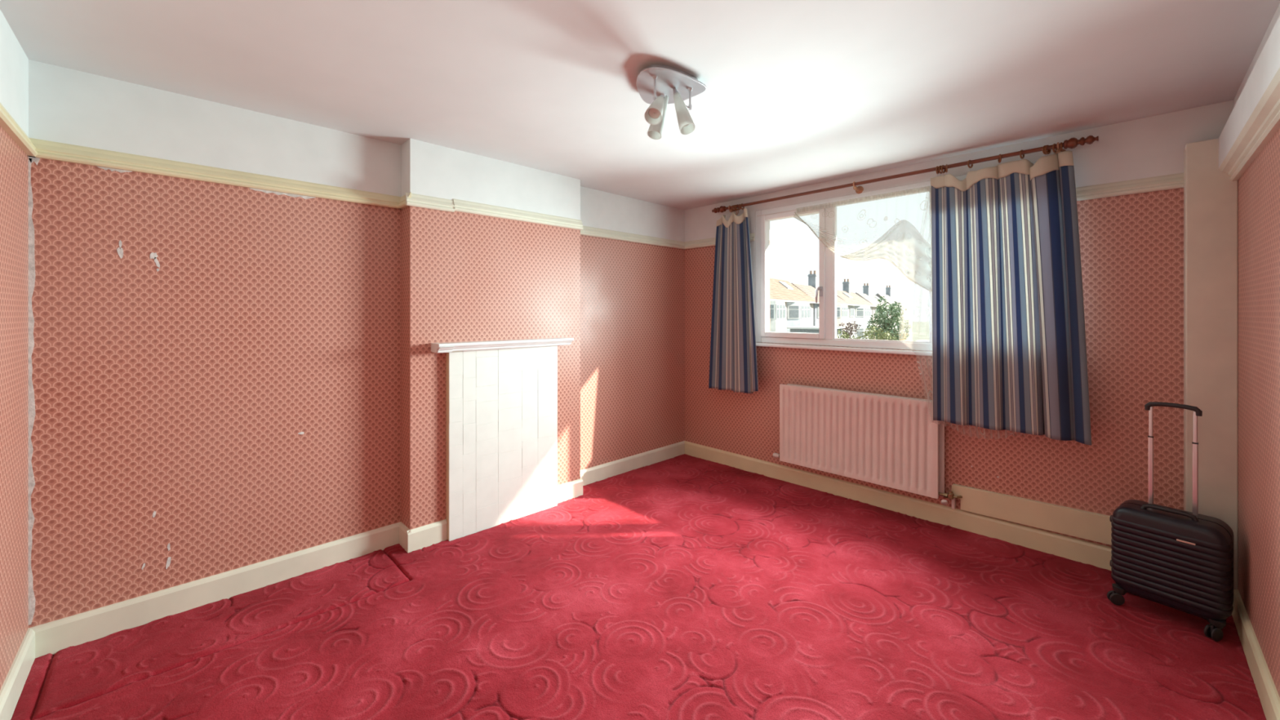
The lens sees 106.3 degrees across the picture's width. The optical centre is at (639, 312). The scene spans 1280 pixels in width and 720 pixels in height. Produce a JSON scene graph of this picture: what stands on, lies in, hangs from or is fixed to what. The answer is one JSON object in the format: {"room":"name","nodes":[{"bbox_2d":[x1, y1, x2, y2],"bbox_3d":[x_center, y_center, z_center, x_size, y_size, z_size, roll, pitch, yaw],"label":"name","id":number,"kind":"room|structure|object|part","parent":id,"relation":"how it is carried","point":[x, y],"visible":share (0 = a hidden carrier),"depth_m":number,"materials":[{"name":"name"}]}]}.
{"room":"empty bedroom","nodes":[
{"label":"empty bedroom","id":0,"kind":"room"},
{"bbox_2d":[0,9,28,689],"bbox_3d":[-1.403,0.203,0.643,0.250,2.535,3.590,0,0,-44],"label":"wall","id":1,"kind":"structure","parent":0,"point":[14,62],"depth_m":1.81,"materials":[{"name":"paper"}]},
{"bbox_2d":[0,628,35,719],"bbox_3d":[-1.306,1.394,0.737,0.020,0.142,3.590,0,0,-44],"label":"baseboard","id":2,"kind":"structure","parent":1,"relation":"attached to","point":[11,691],"depth_m":1.80,"materials":[{"name":"beige wood"}]},
{"bbox_2d":[0,102,37,156],"bbox_3d":[-1.304,-0.696,0.740,0.027,0.080,3.590,0,0,-44],"label":"trim","id":3,"kind":"structure","parent":1,"relation":"attached to","point":[7,122],"depth_m":1.78,"materials":[{"name":"beige wood"}]},
{"bbox_2d":[28,59,684,627],"bbox_3d":[-1.140,0.203,3.581,4.730,2.535,0.251,0,0,-44],"label":"wall","id":4,"kind":"structure","parent":0,"point":[215,370],"depth_m":2.44,"materials":[{"name":"paper"}]},
{"bbox_2d":[27,137,400,208],"bbox_3d":[-2.031,-0.696,2.519,1.472,0.080,0.027,0,0,-44],"label":"trim","id":5,"kind":"structure","parent":4,"relation":"attached to","point":[46,149],"depth_m":2.37,"materials":[{"name":"beige wood"}]},
{"bbox_2d":[28,521,400,657],"bbox_3d":[-2.033,1.394,2.522,1.472,0.142,0.020,0,0,-44],"label":"baseboard","id":6,"kind":"structure","parent":4,"relation":"attached to","point":[55,636],"depth_m":2.37,"materials":[{"name":"beige wood"}]},
{"bbox_2d":[580,440,684,485],"bbox_3d":[-0.057,1.394,4.450,1.465,0.142,0.020,0,0,-44],"label":"baseboard","id":7,"kind":"structure","parent":4,"relation":"attached to","point":[598,473],"depth_m":4.41,"materials":[{"name":"beige wood"}]},
{"bbox_2d":[580,226,685,249],"bbox_3d":[-0.055,-0.696,4.448,1.465,0.080,0.027,0,0,-44],"label":"trim","id":8,"kind":"structure","parent":4,"relation":"attached to","point":[587,231],"depth_m":4.41,"materials":[{"name":"beige wood"}]},
{"bbox_2d":[401,138,580,529],"bbox_3d":[-0.995,0.203,3.437,1.293,2.535,0.160,0,0,-44],"label":"wall","id":9,"kind":"structure","parent":0,"point":[466,277],"depth_m":3.20,"materials":[{"name":"paper"}]},
{"bbox_2d":[398,191,411,209],"bbox_3d":[-1.461,-0.696,2.970,0.027,0.080,0.178,0,0,-44],"label":"trim","id":10,"kind":"structure","parent":9,"relation":"attached to","point":[402,202],"depth_m":2.97,"materials":[{"name":"beige wood"}]},
{"bbox_2d":[399,521,411,551],"bbox_3d":[-1.459,1.394,2.973,0.020,0.142,0.177,0,0,-44],"label":"baseboard","id":11,"kind":"structure","parent":9,"relation":"attached to","point":[402,528],"depth_m":2.96,"materials":[{"name":"beige wood"}]},
{"bbox_2d":[406,519,447,552],"bbox_3d":[-1.324,1.394,2.990,0.238,0.142,0.020,0,0,-44],"label":"baseboard","id":12,"kind":"structure","parent":9,"relation":"attached to","point":[420,537],"depth_m":2.98,"materials":[{"name":"beige wood"}]},
{"bbox_2d":[405,192,454,212],"bbox_3d":[-1.307,-0.692,3.002,0.292,0.080,0.027,0,0,-44],"label":"trim","id":13,"kind":"structure","parent":9,"relation":"attached to","point":[416,200],"depth_m":3.00,"materials":[{"name":"beige wood"}]},
{"bbox_2d":[453,198,583,230],"bbox_3d":[-0.831,-0.702,3.466,1.038,0.080,0.027,0,0,-44],"label":"trim","id":14,"kind":"structure","parent":9,"relation":"attached to","point":[461,206],"depth_m":3.41,"materials":[{"name":"beige wood"}]},
{"bbox_2d":[557,478,582,503],"bbox_3d":[-0.554,1.394,3.742,0.259,0.142,0.020,0,0,-44],"label":"baseboard","id":15,"kind":"structure","parent":9,"relation":"attached to","point":[568,491],"depth_m":3.74,"materials":[{"name":"white wood"}]},
{"bbox_2d":[0,0,1279,209],"bbox_3d":[0.200,-1.125,2.207,4.730,0.120,4.090,0,0,-44],"label":"ceiling","id":16,"kind":"structure","parent":0,"point":[797,93],"depth_m":2.07,"materials":[{"name":"paint"}]},
{"bbox_2d":[636,64,706,139],"bbox_3d":[0.090,-0.935,2.184,0.374,0.286,0.324,0,0,-44],"label":"ceiling light","id":17,"kind":"object","parent":16,"relation":"attached to","point":[658,86],"visible":1,"depth_m":2.14,"materials":[{"name":"metal"}]},
{"bbox_3d":[0.064,-0.867,2.038,0.073,0.151,0.143,0,0,12],"label":"lamp shade","id":18,"kind":"part","parent":17,"relation":"part of","materials":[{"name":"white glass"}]},
{"bbox_3d":[0.066,-0.849,2.019,0.054,0.055,0.051,0,0,-44],"label":"bulb","id":19,"kind":"part","parent":17,"relation":"part of","materials":[{"name":"white glass"}]},
{"bbox_3d":[0.071,-0.962,2.081,0.024,0.133,0.042,0,0,-44],"label":"arm","id":20,"kind":"part","parent":17,"relation":"part of","materials":[{"name":"metal"}]},
{"bbox_3d":[0.087,-0.929,2.259,0.121,0.221,0.070,0,0,-44],"label":"lamp shade","id":21,"kind":"part","parent":17,"relation":"part of","materials":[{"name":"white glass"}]},
{"bbox_3d":[0.098,-1.032,2.199,0.342,0.008,0.314,0,0,-44],"label":"plate","id":22,"kind":"part","parent":17,"relation":"part of","materials":[{"name":"metal"}]},
{"bbox_3d":[0.190,-0.898,2.142,0.070,0.202,0.125,0,0,-44],"label":"lamp shade","id":23,"kind":"part","parent":17,"relation":"part of","materials":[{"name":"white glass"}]},
{"bbox_3d":[0.208,-0.980,2.189,0.073,0.096,0.023,0,0,-29],"label":"arm","id":24,"kind":"part","parent":17,"relation":"part of","materials":[{"name":"metal"}]},
{"bbox_2d":[684,100,1233,546],"bbox_3d":[1.792,0.203,3.761,0.282,2.535,3.590,0,0,-44],"label":"wall","id":25,"kind":"structure","parent":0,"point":[1131,246],"depth_m":2.78,"materials":[{"name":"paper"}]},
{"bbox_2d":[773,383,962,509],"bbox_3d":[1.643,0.962,3.667,0.124,0.716,1.380,0,0,-44],"label":"radiator","id":26,"kind":"object","parent":25,"relation":"attached to","point":[889,441],"visible":0.98,"depth_m":3.57,"materials":[{"name":"metal"}]},
{"bbox_2d":[750,160,1037,355],"bbox_3d":[1.780,-0.319,3.619,0.147,1.236,2.187,0,0,-44],"label":"window","id":27,"kind":"structure","parent":25,"relation":"attached to","point":[759,225],"depth_m":3.90,"materials":[{"name":"white plastic"}]},
{"bbox_3d":[1.316,-0.330,4.126,0.083,1.086,0.588,0,0,-44],"label":"sash","id":28,"kind":"part","parent":27,"relation":"part of","materials":[{"name":"white plastic"}]},
{"bbox_3d":[1.449,-0.147,3.892,0.054,0.136,0.042,0,0,-44],"label":"handle","id":29,"kind":"part","parent":27,"relation":"part of","materials":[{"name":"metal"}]},
{"bbox_3d":[1.780,0.284,3.592,0.055,0.030,2.149,0,0,-44],"label":"sill","id":30,"kind":"part","parent":27,"relation":"part of","materials":[{"name":"white plastic"}]},
{"bbox_2d":[684,440,1111,570],"bbox_3d":[1.649,1.394,3.737,0.020,0.142,3.425,0,0,-44],"label":"baseboard","id":31,"kind":"structure","parent":25,"relation":"attached to","point":[1085,552],"depth_m":3.35,"materials":[{"name":"beige wood"}]},
{"bbox_2d":[711,135,1098,214],"bbox_3d":[1.651,-0.962,3.656,0.131,0.085,2.667,0,0,-44],"label":"pole","id":32,"kind":"object","parent":25,"relation":"attached to","point":[1072,143],"visible":0.94,"depth_m":3.29,"materials":[{"name":"brown wood"}]},
{"bbox_2d":[708,203,758,393],"bbox_3d":[0.869,-0.132,4.378,0.114,1.719,0.532,0,0,-44],"label":"curtain","id":33,"kind":"object","parent":32,"relation":"hanging from","point":[733,366],"visible":1,"depth_m":4.38,"materials":[{"name":"fabric"}]},
{"bbox_2d":[756,186,1014,436],"bbox_3d":[1.738,-0.041,3.551,0.116,1.681,2.065,0,0,-44],"label":"curtain","id":34,"kind":"object","parent":32,"relation":"hanging from","point":[922,189],"visible":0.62,"depth_m":3.59,"materials":[{"name":"white fabric"}]},
{"bbox_3d":[2.097,-0.030,3.183,0.116,1.659,0.726,0,0,-44],"label":"hanging panel","id":35,"kind":"part","parent":34,"relation":"part of","materials":[{"name":"white fabric"}]},
{"bbox_2d":[930,142,1091,445],"bbox_3d":[2.231,-0.131,2.951,0.169,1.718,0.798,0,0,-44],"label":"curtain","id":36,"kind":"object","parent":32,"relation":"hanging from","point":[1009,345],"visible":1,"depth_m":2.92,"materials":[{"name":"fabric"}]},
{"bbox_2d":[1233,3,1279,697],"bbox_3d":[1.541,0.203,0.833,4.730,2.535,0.250,0,0,-44],"label":"wall","id":37,"kind":"structure","parent":0,"point":[1259,186],"depth_m":1.89,"materials":[{"name":"paper"}]},
{"bbox_2d":[1183,137,1238,590],"bbox_3d":[2.856,0.304,2.407,0.150,2.312,0.165,0,0,-44],"label":"pillar boxing","id":38,"kind":"structure","parent":37,"relation":"attached to","point":[1211,198],"depth_m":2.35,"materials":[{"name":"paint"}]},
{"bbox_2d":[1218,67,1279,181],"bbox_3d":[1.379,-0.668,0.892,4.080,0.067,0.060,0,0,-44],"label":"trim","id":39,"kind":"structure","parent":37,"relation":"attached to","point":[1264,122],"depth_m":1.77,"materials":[{"name":"beige wood"}]},
{"bbox_2d":[1218,15,1279,168],"bbox_3d":[1.433,-0.777,0.944,4.230,0.154,0.060,0,0,-44],"label":"beam","id":40,"kind":"structure","parent":37,"relation":"attached to","point":[1268,64],"depth_m":1.67,"materials":[{"name":"white paint"}]},
{"bbox_2d":[1231,589,1279,719],"bbox_3d":[1.393,1.394,0.877,4.080,0.142,0.020,0,0,-44],"label":"baseboard","id":41,"kind":"structure","parent":37,"relation":"attached to","point":[1268,694],"depth_m":1.87,"materials":[{"name":"beige wood"}]},
{"bbox_3d":[0.200,1.530,2.207,4.730,0.120,4.090,0,0,-44],"label":"floor","id":42,"kind":"structure","parent":0,"visible":0},
{"bbox_2d":[10,653,53,719],"bbox_3d":[-2.359,1.460,1.863,0.055,0.029,0.475,0,0,-44],"label":"carpet","id":43,"kind":"object","parent":42,"relation":"on","point":[25,707],"visible":1,"depth_m":1.85,"materials":[{"name":"red carpet"}]},
{"bbox_2d":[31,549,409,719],"bbox_3d":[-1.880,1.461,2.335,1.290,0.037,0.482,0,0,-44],"label":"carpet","id":44,"kind":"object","parent":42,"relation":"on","point":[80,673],"visible":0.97,"depth_m":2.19,"materials":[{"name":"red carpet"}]},
{"bbox_2d":[431,337,573,541],"bbox_3d":[-0.906,0.826,3.323,1.015,1.273,0.127,0,0,-44],"label":"fireplace","id":45,"kind":"object","parent":42,"relation":"on","point":[502,395],"visible":1,"depth_m":3.30,"materials":[{"name":"white wood"}]},
{"bbox_2d":[431,337,573,352],"bbox_3d":[-0.906,0.216,3.323,1.015,0.054,0.127,0,0,-44],"label":"mantel shelf","id":46,"kind":"object","parent":45,"relation":"attached to","point":[485,346],"depth_m":3.25,"materials":[{"name":"white wood"}]},
{"bbox_2d":[34,453,1266,719],"bbox_3d":[0.200,1.462,2.208,4.211,0.041,3.571,0,0,-44],"label":"carpet","id":47,"kind":"object","parent":42,"relation":"on","point":[682,587],"visible":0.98,"depth_m":2.15,"materials":[{"name":"red carpet"}]},
{"bbox_2d":[1106,401,1233,641],"bbox_3d":[2.539,0.942,2.307,0.264,1.008,0.394,0,0,-35],"label":"suitcase","id":48,"kind":"object","parent":47,"relation":"on","point":[1178,559],"visible":1,"depth_m":2.24,"materials":[{"name":"black plastic"}]},
{"bbox_3d":[2.509,0.945,2.279,0.022,0.037,0.190,0,0,-35],"label":"carry handle","id":49,"kind":"part","parent":48,"relation":"part of","materials":[{"name":"black plastic"}]},
{"label":"outside","id":50,"kind":"structure","parent":0,"visible":0},
{"bbox_2d":[905,321,929,341],"bbox_3d":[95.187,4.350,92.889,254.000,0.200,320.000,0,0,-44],"label":"ground","id":51,"kind":"structure","parent":50,"point":[920,331],"depth_m":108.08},
{"bbox_2d":[769,277,818,332],"bbox_3d":[10.583,0.475,42.481,6.370,7.550,17.700,0,0,36],"label":"house","id":52,"kind":"structure","parent":51,"relation":"on","point":[789,306],"depth_m":41.76,"materials":[{"name":"paint"}]},
{"bbox_3d":[9.869,-0.110,36.801,0.787,1.020,0.030,0,0,-8],"label":"pane","id":53,"kind":"part","parent":52,"relation":"part of","materials":[{"name":"grey glass"}]},
{"bbox_3d":[10.690,-0.110,37.188,0.030,1.020,0.462,0,0,36],"label":"pane","id":54,"kind":"part","parent":52,"relation":"part of","materials":[{"name":"white glass"}]},
{"bbox_3d":[11.092,-0.110,37.749,0.030,1.020,0.462,0,0,36],"label":"pane","id":55,"kind":"part","parent":52,"relation":"part of","materials":[{"name":"white glass"}]},
{"bbox_3d":[11.494,-0.110,38.311,0.030,1.020,0.462,0,0,36],"label":"pane","id":56,"kind":"part","parent":52,"relation":"part of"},
{"bbox_3d":[13.383,-0.110,41.697,0.907,1.020,0.030,0,0,-16],"label":"pane","id":57,"kind":"part","parent":52,"relation":"part of","materials":[{"name":"grey glass"}]},
{"bbox_3d":[14.327,-0.110,42.264,0.030,1.020,0.599,0,0,36],"label":"pane","id":58,"kind":"part","parent":52,"relation":"part of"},
{"bbox_3d":[14.849,-0.110,42.992,0.030,1.020,0.599,0,0,36],"label":"pane","id":59,"kind":"part","parent":52,"relation":"part of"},
{"bbox_3d":[15.371,-0.110,43.720,0.030,1.020,0.599,0,0,36],"label":"pane","id":60,"kind":"part","parent":52,"relation":"part of","materials":[{"name":"white glass"}]},
{"bbox_2d":[786,325,845,337],"bbox_3d":[14.164,2.680,38.439,3.200,3.140,5.000,0,0,36],"label":"porch","id":61,"kind":"object","parent":51,"relation":"on","point":[805,329],"visible":0.21,"depth_m":36.99,"materials":[{"name":"white"}]},
{"bbox_3d":[12.796,1.565,36.651,2.660,0.670,0.100,0,0,36],"label":"pane","id":62,"kind":"part","parent":61,"relation":"part of","materials":[{"name":"grey glass"}]},
{"bbox_2d":[791,270,851,337],"bbox_3d":[19.815,-0.360,55.365,6.370,9.220,14.400,0,0,36],"label":"house","id":63,"kind":"structure","parent":51,"relation":"on","point":[810,290],"depth_m":53.88,"materials":[{"name":"paint"}]},
{"bbox_3d":[21.936,-0.110,53.628,0.989,1.020,0.030,0,0,-19],"label":"pane","id":64,"kind":"part","parent":63,"relation":"part of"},
{"bbox_2d":[836,328,857,338],"bbox_3d":[13.549,2.658,32.475,1.850,3.211,2.210,0,0,-44],"label":"shrub","id":65,"kind":"object","parent":51,"relation":"on","point":[847,336],"visible":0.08,"depth_m":32.36,"materials":[{"name":"green plant"}]},
{"bbox_2d":[837,320,861,338],"bbox_3d":[20.742,2.511,48.096,1.782,3.511,2.519,0,0,-25],"label":"shrub","id":66,"kind":"object","parent":51,"relation":"on","point":[850,328],"visible":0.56,"depth_m":47.64,"materials":[{"name":"green plant"}]},
{"bbox_2d":[836,279,876,339],"bbox_3d":[28.902,-0.360,68.045,6.370,9.220,17.200,0,0,36],"label":"house","id":67,"kind":"structure","parent":51,"relation":"on","point":[860,310],"depth_m":64.25,"materials":[{"name":"paint"}]},
{"bbox_3d":[29.318,2.590,63.925,1.176,1.020,0.030,0,0,-25],"label":"pane","id":68,"kind":"part","parent":67,"relation":"part of","materials":[{"name":"grey glass"}]},
{"bbox_3d":[29.318,-0.110,63.925,1.176,1.020,0.030,0,0,-25],"label":"pane","id":69,"kind":"part","parent":67,"relation":"part of","materials":[{"name":"grey glass"}]},
{"bbox_2d":[855,283,891,337],"bbox_3d":[39.091,-0.410,82.581,19.461,9.320,9.179,0,0,-44],"label":"house","id":70,"kind":"structure","parent":51,"relation":"on","point":[872,299],"depth_m":79.83,"materials":[{"name":"paint"}]},
{"bbox_2d":[856,325,897,340],"bbox_3d":[18.248,2.623,37.126,2.497,3.291,2.335,0,0,-7],"label":"shrub","id":71,"kind":"object","parent":51,"relation":"on","point":[873,328],"visible":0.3,"depth_m":36.86,"materials":[{"name":"green plant"}]},
{"bbox_2d":[866,296,911,340],"bbox_3d":[25.200,1.277,48.766,2.910,6.006,4.095,0,0,-44],"label":"tree","id":72,"kind":"object","parent":51,"relation":"on","point":[887,323],"visible":0.71,"depth_m":48.29,"materials":[{"name":"green plant"}]},
{"bbox_2d":[875,285,909,333],"bbox_3d":[50.974,-0.760,99.163,22.612,10.020,9.738,0,0,-44],"label":"house","id":73,"kind":"structure","parent":51,"relation":"on","point":[891,300],"depth_m":98.53,"materials":[{"name":"paint"}]},
{"bbox_2d":[879,333,907,340],"bbox_3d":[33.654,3.444,64.152,3.500,1.412,3.105,0,0,36],"label":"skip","id":74,"kind":"object","parent":51,"relation":"on","point":[904,335],"visible":0.04,"depth_m":62.40,"materials":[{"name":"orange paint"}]}
]}

